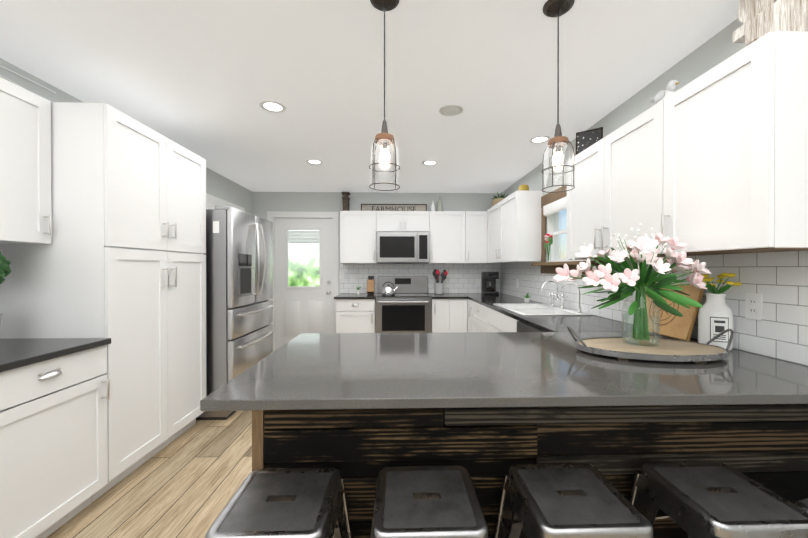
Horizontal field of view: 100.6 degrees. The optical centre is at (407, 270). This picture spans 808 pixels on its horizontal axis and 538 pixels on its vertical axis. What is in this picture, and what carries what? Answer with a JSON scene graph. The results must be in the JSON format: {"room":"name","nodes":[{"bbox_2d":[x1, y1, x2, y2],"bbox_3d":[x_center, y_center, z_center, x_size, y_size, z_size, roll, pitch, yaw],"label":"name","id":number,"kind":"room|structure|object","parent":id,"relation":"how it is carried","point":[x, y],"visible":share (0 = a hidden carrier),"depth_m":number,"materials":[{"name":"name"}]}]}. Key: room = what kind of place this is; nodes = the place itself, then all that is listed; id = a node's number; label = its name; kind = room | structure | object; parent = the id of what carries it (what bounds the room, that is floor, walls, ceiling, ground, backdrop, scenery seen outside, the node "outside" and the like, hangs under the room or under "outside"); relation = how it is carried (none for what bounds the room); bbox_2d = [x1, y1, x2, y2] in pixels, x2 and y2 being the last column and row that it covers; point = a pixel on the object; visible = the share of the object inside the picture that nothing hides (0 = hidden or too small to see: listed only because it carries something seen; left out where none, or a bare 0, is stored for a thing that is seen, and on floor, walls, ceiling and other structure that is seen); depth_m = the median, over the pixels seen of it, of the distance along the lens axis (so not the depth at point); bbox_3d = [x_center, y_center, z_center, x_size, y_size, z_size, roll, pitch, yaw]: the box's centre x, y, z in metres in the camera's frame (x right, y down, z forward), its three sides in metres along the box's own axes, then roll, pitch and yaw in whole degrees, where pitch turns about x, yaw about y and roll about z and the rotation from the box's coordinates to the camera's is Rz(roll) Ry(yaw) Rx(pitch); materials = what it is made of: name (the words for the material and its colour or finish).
{"room":"kitchen","nodes":[
{"label":"kitchen","id":0,"kind":"room"},
{"bbox_2d":[0,58,252,214],"bbox_3d":[-2.321,0.050,0.895,0.120,2.480,8.520,0,0,-2],"label":"wall","id":1,"kind":"structure","parent":0,"point":[223,187],"depth_m":3.91,"materials":[{"name":"paint"}]},
{"bbox_2d":[0,77,51,243],"bbox_3d":[-2.108,-0.533,1.568,0.336,0.780,0.522,0,0,-2],"label":"upper cabinet","id":2,"kind":"object","parent":1,"relation":"attached to","point":[25,168],"visible":1,"depth_m":1.69,"materials":[{"name":"white wood"}]},
{"bbox_2d":[0,65,55,93],"bbox_3d":[-2.268,-1.098,1.457,0.016,0.121,1.451,0,0,-2],"label":"cord","id":3,"kind":"object","parent":1,"relation":"attached to","point":[22,77],"visible":0.62,"depth_m":1.97,"materials":[{"name":"white plastic"}]},
{"bbox_2d":[206,193,244,211],"bbox_3d":[-2.348,0.189,4.352,0.018,2.170,0.990,0,0,-2],"label":"upper cabinet","id":4,"kind":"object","parent":1,"relation":"attached to","point":[212,202],"depth_m":4.09,"materials":[{"name":"white wood"}]},
{"bbox_2d":[46,410,251,537],"bbox_3d":[-0.342,1.340,0.957,4.080,0.100,8.760,0,0,-2],"label":"floor","id":5,"kind":"structure","parent":0,"point":[188,483],"depth_m":1.97,"materials":[{"name":"brown wood"}]},
{"bbox_2d":[0,345,109,537],"bbox_3d":[-1.961,0.847,1.508,0.626,0.880,0.674,0,0,-2],"label":"base cabinet","id":6,"kind":"object","parent":5,"relation":"on","point":[53,449],"visible":0.98,"depth_m":1.53,"materials":[{"name":"white wood"}]},
{"bbox_2d":[0,338,110,371],"bbox_3d":[-1.913,0.395,0.245,0.651,0.032,3.193,0,0,-2],"label":"countertop","id":7,"kind":"structure","parent":6,"relation":"on","point":[15,353],"depth_m":1.62,"materials":[{"name":"grey stone"}]},
{"bbox_2d":[0,251,10,324],"bbox_3d":[-2.020,0.123,1.564,0.217,0.497,0.220,0,0,-2],"label":"topiary plant","id":8,"kind":"object","parent":7,"relation":"on","point":[5,269],"visible":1,"depth_m":1.61,"materials":[{"name":"green plant"}]},
{"bbox_2d":[0,102,205,502],"bbox_3d":[-1.965,0.178,2.322,0.664,2.210,0.950,0,0,-2],"label":"pantry","id":9,"kind":"object","parent":5,"relation":"on","point":[120,261],"visible":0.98,"depth_m":1.99,"materials":[{"name":"white wood"}]},
{"bbox_2d":[196,206,272,419],"bbox_3d":[-1.870,0.364,3.309,0.876,1.830,0.922,0,0,-2],"label":"refrigerator","id":10,"kind":"object","parent":5,"relation":"on","point":[239,289],"visible":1,"depth_m":2.91,"materials":[{"name":"silver metal"}]},
{"bbox_2d":[205,468,351,537],"bbox_3d":[-0.373,0.980,0.992,0.444,0.621,0.444,0,0,-2],"label":"stool","id":11,"kind":"object","parent":5,"relation":"on","point":[290,503],"visible":1,"depth_m":0.97,"materials":[{"name":"metal"}]},
{"bbox_2d":[336,299,374,332],"bbox_3d":[-0.721,0.831,4.872,0.530,0.881,0.658,0,0,-2],"label":"base cabinet","id":12,"kind":"object","parent":5,"relation":"on","point":[355,315],"visible":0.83,"depth_m":4.58,"materials":[{"name":"white wood"}]},
{"bbox_2d":[334,293,377,298],"bbox_3d":[-0.733,0.373,4.876,0.555,0.032,0.646,0,0,-2],"label":"countertop","id":13,"kind":"structure","parent":12,"relation":"on","point":[344,295],"depth_m":4.62,"materials":[{"name":"grey stone"}]},
{"bbox_2d":[367,276,374,293],"bbox_3d":[-0.557,0.217,5.083,0.100,0.270,0.183,0,0,-2],"label":"knife block","id":14,"kind":"object","parent":13,"relation":"on","point":[370,285],"visible":1,"depth_m":5.03,"materials":[{"name":"brown wood"}]},
{"bbox_2d":[375,276,430,332],"bbox_3d":[-0.066,0.679,4.858,0.766,1.185,0.706,0,0,-2],"label":"range","id":15,"kind":"object","parent":5,"relation":"on","point":[406,308],"visible":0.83,"depth_m":4.57,"materials":[{"name":"silver metal"}]},
{"bbox_2d":[382,282,397,295],"bbox_3d":[-0.246,0.255,4.756,0.238,0.192,0.184,0,0,-2],"label":"kettle","id":16,"kind":"object","parent":15,"relation":"on","point":[388,290],"visible":1,"depth_m":4.70,"materials":[{"name":"silver metal"}]},
{"bbox_2d":[370,466,487,537],"bbox_3d":[0.057,0.980,1.004,0.444,0.621,0.444,0,0,-2],"label":"stool","id":17,"kind":"object","parent":5,"relation":"on","point":[426,502],"visible":1,"depth_m":0.97,"materials":[{"name":"metal"}]},
{"bbox_2d":[431,298,466,332],"bbox_3d":[0.570,0.831,4.909,0.490,0.881,0.658,0,0,-2],"label":"base cabinet","id":18,"kind":"object","parent":5,"relation":"on","point":[448,315],"visible":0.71,"depth_m":4.62,"materials":[{"name":"white wood"}]},
{"bbox_2d":[428,293,467,298],"bbox_3d":[0.571,0.373,4.905,0.495,0.032,0.661,0,0,-2],"label":"countertop","id":19,"kind":"structure","parent":18,"relation":"on","point":[445,295],"depth_m":4.65,"materials":[{"name":"grey stone"}]},
{"bbox_2d":[433,269,447,293],"bbox_3d":[0.494,0.166,5.086,0.227,0.379,0.132,0,0,-2],"label":"utensil crock","id":20,"kind":"object","parent":19,"relation":"on","point":[438,285],"visible":1,"depth_m":5.06,"materials":[{"name":"grey ceramic"}]},
{"bbox_2d":[467,299,517,332],"bbox_3d":[1.158,0.837,3.622,0.684,0.881,3.230,0,0,-2],"label":"base cabinet","id":21,"kind":"object","parent":5,"relation":"on","point":[481,318],"visible":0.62,"depth_m":3.63,"materials":[{"name":"white wood"}]},
{"bbox_2d":[468,293,807,404],"bbox_3d":[1.191,0.382,3.136,0.646,0.032,4.231,0,0,-2],"label":"countertop","id":22,"kind":"structure","parent":21,"relation":"on","point":[749,378],"depth_m":1.29,"materials":[{"name":"grey stone"}]},
{"bbox_2d":[481,272,498,294],"bbox_3d":[1.233,0.188,5.064,0.222,0.335,0.265,0,0,-2],"label":"coffee maker","id":23,"kind":"object","parent":22,"relation":"on","point":[488,283],"visible":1,"depth_m":4.99,"materials":[{"name":"grey plastic"}]},
{"bbox_2d":[523,292,531,302],"bbox_3d":[1.350,0.300,3.799,0.086,0.123,0.079,0,0,-2],"label":"potted plant","id":24,"kind":"object","parent":22,"relation":"on","point":[526,299],"visible":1,"depth_m":3.78,"materials":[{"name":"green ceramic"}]},
{"bbox_2d":[493,303,590,315],"bbox_3d":[1.202,0.449,3.152,0.564,0.191,0.854,0,0,-2],"label":"drop-in sink","id":25,"kind":"object","parent":22,"relation":"in","point":[534,309],"visible":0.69,"depth_m":3.13,"materials":[{"name":"white ceramic"}]},
{"bbox_2d":[541,281,567,308],"bbox_3d":[1.365,0.226,3.185,0.206,0.254,0.283,0,0,-2],"label":"bridge faucet","id":26,"kind":"object","parent":22,"relation":"on","point":[553,294],"visible":1,"depth_m":3.18,"materials":[{"name":"silver metal"}]},
{"bbox_2d":[561,282,581,312],"bbox_3d":[1.394,0.227,2.839,0.134,0.256,0.117,0,0,-2],"label":"filter faucet","id":27,"kind":"object","parent":22,"relation":"on","point":[579,309],"visible":0.94,"depth_m":2.81,"materials":[{"name":"silver metal"}]},
{"bbox_2d":[567,326,733,361],"bbox_3d":[1.073,0.314,1.502,0.679,0.118,0.363,0,0,-2],"label":"oval tray","id":28,"kind":"object","parent":22,"relation":"on","point":[670,350],"visible":0.9,"depth_m":1.44,"materials":[{"name":"brown wood"}]},
{"bbox_2d":[621,285,659,346],"bbox_3d":[1.077,0.204,1.551,0.148,0.268,0.148,0,0,-2],"label":"vase","id":29,"kind":"object","parent":28,"relation":"on","point":[634,341],"visible":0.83,"depth_m":1.55,"materials":[{"name":"clear glass"}]},
{"bbox_2d":[553,223,711,340],"bbox_3d":[1.032,0.052,1.554,0.703,0.532,0.482,0,0,-2],"label":"flower bouquet","id":30,"kind":"object","parent":29,"relation":"in","point":[645,260],"visible":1,"depth_m":1.47,"materials":[{"name":"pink plant"}]},
{"bbox_2d":[645,283,703,340],"bbox_3d":[1.477,0.220,1.923,0.100,0.292,0.400,0,0,-2],"label":"cutting board","id":31,"kind":"object","parent":22,"relation":"on","point":[675,326],"visible":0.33,"depth_m":1.81,"materials":[{"name":"brown wood"}]},
{"bbox_2d":[698,293,732,350],"bbox_3d":[1.476,0.241,1.607,0.124,0.262,0.125,0,0,-2],"label":"milk jug","id":32,"kind":"object","parent":22,"relation":"on","point":[715,315],"visible":0.75,"depth_m":1.57,"materials":[{"name":"white ceramic"}]},
{"bbox_2d":[701,273,741,293],"bbox_3d":[1.469,0.091,1.605,0.159,0.162,0.149,0,0,-2],"label":"flowers","id":33,"kind":"object","parent":32,"relation":"in","point":[711,288],"visible":0.71,"depth_m":1.59,"materials":[{"name":"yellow plant"}]},
{"bbox_2d":[252,404,807,537],"bbox_3d":[0.491,0.846,1.611,2.126,0.881,0.745,0,0,-2],"label":"kitchen island","id":34,"kind":"object","parent":5,"relation":"on","point":[764,445],"visible":0.27,"depth_m":1.25,"materials":[{"name":"brown wood"}]},
{"bbox_2d":[200,329,727,410],"bbox_3d":[0.148,0.389,1.498,1.530,0.032,1.013,0,0,-2],"label":"countertop","id":35,"kind":"structure","parent":34,"relation":"on","point":[551,365],"depth_m":1.17,"materials":[{"name":"grey stone"}]},
{"bbox_2d":[517,321,543,331],"bbox_3d":[1.154,0.844,2.392,0.610,0.879,0.594,0,0,-2],"label":"dishwasher","id":36,"kind":"object","parent":5,"relation":"on","point":[522,327],"visible":0.02,"depth_m":2.51,"materials":[{"name":"silver metal"}]},
{"bbox_2d":[495,464,653,537],"bbox_3d":[0.497,0.980,1.017,0.444,0.621,0.444,0,0,-2],"label":"stool","id":37,"kind":"object","parent":5,"relation":"on","point":[563,501],"visible":1,"depth_m":0.99,"materials":[{"name":"metal"}]},
{"bbox_2d":[630,461,807,537],"bbox_3d":[0.962,0.980,1.030,0.444,0.621,0.444,0,0,-2],"label":"stool","id":38,"kind":"object","parent":5,"relation":"on","point":[711,499],"visible":0.96,"depth_m":1.00,"materials":[{"name":"metal"}]},
{"bbox_2d":[795,498,807,511],"bbox_3d":[1.296,0.981,0.871,0.444,0.621,0.444,0,0,-16],"label":"stool","id":39,"kind":"object","parent":5,"relation":"on","point":[802,504],"visible":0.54,"depth_m":0.96,"materials":[{"name":"metal"}]},
{"bbox_2d":[0,0,739,192],"bbox_3d":[-0.342,-1.240,0.945,4.080,0.100,8.760,0,0,-2],"label":"ceiling","id":40,"kind":"structure","parent":0,"point":[203,78],"depth_m":2.02,"materials":[{"name":"paint"}]},
{"bbox_2d":[259,100,285,112],"bbox_3d":[-0.984,-1.193,2.448,0.183,0.006,0.183,0,0,-8],"label":"recessed light","id":41,"kind":"object","parent":40,"relation":"in","point":[278,107],"depth_m":2.44,"materials":[{"name":"white plastic"}]},
{"bbox_2d":[306,159,322,164],"bbox_3d":[-1.029,-1.199,3.707,0.183,0.006,0.183,0,0,-41],"label":"recessed light","id":42,"kind":"object","parent":40,"relation":"in","point":[315,162],"depth_m":3.69,"materials":[{"name":"white"}]},
{"bbox_2d":[369,0,399,190],"bbox_3d":[-0.101,-0.779,1.474,0.138,0.826,0.138,0,0,-2],"label":"pendant light","id":43,"kind":"object","parent":40,"relation":"hanging from","point":[384,138],"visible":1,"depth_m":1.47,"materials":[{"name":"clear glass"}]},
{"bbox_2d":[422,160,437,165],"bbox_3d":[0.250,-1.199,3.742,0.183,0.006,0.183,0,0,-11],"label":"recessed light","id":44,"kind":"object","parent":40,"relation":"in","point":[429,162],"depth_m":3.73,"materials":[{"name":"white"}]},
{"bbox_2d":[439,104,463,115],"bbox_3d":[0.325,-1.193,2.504,0.183,0.006,0.183,0,0,-8],"label":"recessed light","id":45,"kind":"object","parent":40,"relation":"in","point":[454,109],"depth_m":2.50,"materials":[{"name":"white"}]},
{"bbox_2d":[529,136,550,143],"bbox_3d":[1.210,-1.196,3.069,0.183,0.006,0.183,0,0,-41],"label":"recessed light","id":46,"kind":"object","parent":40,"relation":"in","point":[538,139],"depth_m":3.06,"materials":[{"name":"white"}]},
{"bbox_2d":[542,0,574,192],"bbox_3d":[0.678,-0.779,1.510,0.138,0.826,0.138,0,0,-2],"label":"pendant light","id":47,"kind":"object","parent":40,"relation":"hanging from","point":[558,141],"visible":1,"depth_m":1.50,"materials":[{"name":"clear glass"}]},
{"bbox_2d":[253,192,500,293],"bbox_3d":[-0.462,0.029,5.269,4.080,2.480,0.120,0,0,-2],"label":"wall","id":48,"kind":"structure","parent":0,"point":[264,203],"depth_m":5.19,"materials":[{"name":"paint"}]},
{"bbox_2d":[267,211,338,351],"bbox_3d":[-1.612,0.182,5.226,1.090,2.175,0.133,0,0,-2],"label":"door frame","id":49,"kind":"structure","parent":48,"relation":"attached to","point":[333,216],"depth_m":5.17,"materials":[{"name":"white wood"}]},
{"bbox_2d":[275,218,332,349],"bbox_3d":[-1.610,0.226,5.183,0.892,2.064,0.120,0,0,-2],"label":"back door","id":50,"kind":"structure","parent":48,"relation":"in","point":[299,310],"depth_m":5.19,"materials":[{"name":"white wood"}]},
{"bbox_2d":[340,211,376,262],"bbox_3d":[-0.722,-0.488,5.035,0.528,0.762,0.320,0,0,-2],"label":"upper cabinet","id":51,"kind":"object","parent":48,"relation":"attached to","point":[358,237],"depth_m":4.88,"materials":[{"name":"white wood"}]},
{"bbox_2d":[341,192,350,210],"bbox_3d":[-0.926,-1.020,5.041,0.118,0.300,0.128,0,0,-2],"label":"corbel","id":52,"kind":"object","parent":51,"relation":"on","point":[345,197],"visible":1,"depth_m":4.99,"materials":[{"name":"brown wood"}]},
{"bbox_2d":[376,211,431,234],"bbox_3d":[-0.071,-0.719,5.052,0.773,0.300,0.320,0,0,-2],"label":"upper cabinet","id":53,"kind":"object","parent":48,"relation":"attached to","point":[386,221],"depth_m":4.90,"materials":[{"name":"white wood"}]},
{"bbox_2d":[361,204,426,210],"bbox_3d":[-0.213,-0.948,5.187,1.015,0.155,0.024,0,0,-2],"label":"sign","id":54,"kind":"object","parent":53,"relation":"on","point":[393,207],"visible":0.73,"depth_m":5.18,"materials":[{"name":"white wood"}]},
{"bbox_2d":[377,232,428,263],"bbox_3d":[-0.070,-0.332,4.997,0.762,0.458,0.423,0,0,-2],"label":"microwave","id":55,"kind":"object","parent":53,"relation":"attached to","point":[402,247],"visible":1,"depth_m":4.83,"materials":[{"name":"silver metal"}]},
{"bbox_2d":[340,263,499,292],"bbox_3d":[0.202,0.122,5.223,2.506,0.465,0.007,0,0,-2],"label":"tile backsplash","id":56,"kind":"structure","parent":48,"relation":"attached to","point":[460,278],"depth_m":5.22,"materials":[{"name":"white tile"}]},
{"bbox_2d":[476,278,479,285],"bbox_3d":[1.099,0.180,5.242,0.072,0.116,0.006,0,0,-2],"label":"electrical outlet plate","id":57,"kind":"object","parent":56,"relation":"attached to","point":[477,279],"depth_m":5.24,"materials":[{"name":"white plastic"}]},
{"bbox_2d":[428,211,471,262],"bbox_3d":[0.608,-0.489,5.072,0.587,0.762,0.320,0,0,-2],"label":"upper cabinet","id":58,"kind":"object","parent":48,"relation":"attached to","point":[457,237],"depth_m":4.92,"materials":[{"name":"white wood"}]},
{"bbox_2d":[431,201,434,210],"bbox_3d":[0.387,-0.965,5.108,0.072,0.190,0.071,0,0,-2],"label":"bottle","id":59,"kind":"object","parent":58,"relation":"on","point":[433,207],"visible":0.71,"depth_m":5.08,"materials":[{"name":"white ceramic"}]},
{"bbox_2d":[437,197,442,210],"bbox_3d":[0.492,-0.995,5.121,0.082,0.250,0.081,0,0,-2],"label":"bottle","id":60,"kind":"object","parent":58,"relation":"on","point":[439,206],"visible":0.69,"depth_m":5.09,"materials":[{"name":"grey ceramic"}]},
{"bbox_2d":[472,211,486,262],"bbox_3d":[0.981,-0.489,5.083,0.393,0.762,0.320,0,0,-2],"label":"upper cabinet","id":61,"kind":"object","parent":48,"relation":"attached to","point":[479,218],"depth_m":4.93,"materials":[{"name":"white wood"}]},
{"bbox_2d":[501,18,804,365],"bbox_3d":[1.637,0.050,1.006,0.120,2.480,8.520,0,0,-2],"label":"wall","id":62,"kind":"structure","parent":0,"point":[713,51],"depth_m":2.14,"materials":[{"name":"paint"}]},
{"bbox_2d":[487,190,542,262],"bbox_3d":[1.314,-0.495,4.317,0.334,0.782,1.223,0,0,-2],"label":"upper cabinet","id":63,"kind":"object","parent":62,"relation":"attached to","point":[514,227],"visible":0.98,"depth_m":3.73,"materials":[{"name":"white wood"}]},
{"bbox_2d":[491,192,507,206],"bbox_3d":[1.338,-1.010,4.780,0.310,0.243,0.294,0,0,-2],"label":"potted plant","id":64,"kind":"object","parent":63,"relation":"on","point":[495,200],"visible":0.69,"depth_m":4.72,"materials":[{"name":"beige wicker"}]},
{"bbox_2d":[519,184,528,190],"bbox_3d":[1.337,-0.932,3.864,0.112,0.095,0.112,0,0,-2],"label":"jar","id":65,"kind":"object","parent":63,"relation":"on","point":[524,187],"visible":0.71,"depth_m":3.82,"materials":[{"name":"yellow ceramic"}]},
{"bbox_2d":[531,184,605,274],"bbox_3d":[1.516,-0.388,3.162,0.238,0.845,1.180,0,0,-2],"label":"window","id":66,"kind":"structure","parent":62,"relation":"in","point":[548,267],"depth_m":3.54,"materials":[{"name":"brown wood"}]},
{"bbox_2d":[544,234,552,260],"bbox_3d":[1.445,-0.232,3.451,0.096,0.299,0.131,0,0,-2],"label":"vase","id":67,"kind":"object","parent":66,"relation":"on","point":[549,242],"visible":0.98,"depth_m":3.43,"materials":[{"name":"clear glass"}]},
{"bbox_2d":[543,196,566,216],"bbox_3d":[1.482,-0.630,3.159,0.020,0.121,0.910,0,0,-2],"label":"window valance","id":68,"kind":"object","parent":66,"relation":"attached to","point":[559,205],"visible":0.56,"depth_m":3.33,"materials":[{"name":"white fabric"}]},
{"bbox_2d":[566,108,649,259],"bbox_3d":[1.395,-0.466,2.100,0.296,0.760,1.013,0,0,-2],"label":"upper cabinet","id":69,"kind":"object","parent":62,"relation":"attached to","point":[610,195],"depth_m":2.06,"materials":[{"name":"white wood"}]},
{"bbox_2d":[576,127,602,154],"bbox_3d":[1.371,-0.954,2.533,0.180,0.216,0.038,0,0,36],"label":"sign","id":70,"kind":"object","parent":69,"relation":"on","point":[586,139],"visible":0.57,"depth_m":2.53,"materials":[{"name":"black wood"}]},
{"bbox_2d":[649,80,679,102],"bbox_3d":[1.333,-0.901,1.743,0.079,0.109,0.195,0,0,-2],"label":"bird figurine","id":71,"kind":"object","parent":69,"relation":"on","point":[672,86],"visible":0.77,"depth_m":1.70,"materials":[{"name":"white ceramic"}]},
{"bbox_2d":[500,251,807,365],"bbox_3d":[1.526,0.137,2.700,0.007,0.460,5.111,0,0,-2],"label":"tile backsplash","id":72,"kind":"structure","parent":62,"relation":"attached to","point":[778,281],"depth_m":1.53,"materials":[{"name":"white tile"}]},
{"bbox_2d":[339,271,343,278],"bbox_3d":[-1.020,0.070,5.180,0.072,0.116,0.009,0,0,-2],"label":"electrical outlet plate","id":73,"kind":"object","parent":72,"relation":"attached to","point":[341,273],"depth_m":5.18,"materials":[{"name":"white plastic"}]},
{"bbox_2d":[350,274,354,281],"bbox_3d":[-0.850,0.120,5.187,0.072,0.116,0.006,0,0,-2],"label":"electrical outlet plate","id":74,"kind":"object","parent":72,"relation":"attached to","point":[352,276],"depth_m":5.18,"materials":[{"name":"white plastic"}]},
{"bbox_2d":[745,293,762,320],"bbox_3d":[1.551,0.162,1.504,0.007,0.116,0.072,0,0,-2],"label":"electrical outlet plate","id":75,"kind":"object","parent":72,"relation":"attached to","point":[753,306],"depth_m":1.50,"materials":[{"name":"white plastic"}]},
{"bbox_2d":[647,31,807,256],"bbox_3d":[1.413,-0.463,1.452,0.296,0.760,0.538,0,0,-2],"label":"upper cabinet","id":76,"kind":"object","parent":62,"relation":"attached to","point":[713,161],"depth_m":1.30,"materials":[{"name":"white wood"}]},
{"bbox_2d":[733,0,807,45],"bbox_3d":[1.481,-1.013,1.317,0.155,0.342,0.260,0,0,-2],"label":"corbel","id":77,"kind":"object","parent":76,"relation":"on","point":[758,19],"visible":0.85,"depth_m":1.31,"materials":[{"name":"brown wood"}]},
{"label":"outside","id":78,"kind":"structure","parent":0,"visible":0},
{"bbox_2d":[288,230,319,285],"bbox_3d":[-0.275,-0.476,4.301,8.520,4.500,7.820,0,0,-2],"label":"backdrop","id":79,"kind":"structure","parent":78,"point":[303,252],"depth_m":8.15,"materials":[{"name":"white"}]}
]}

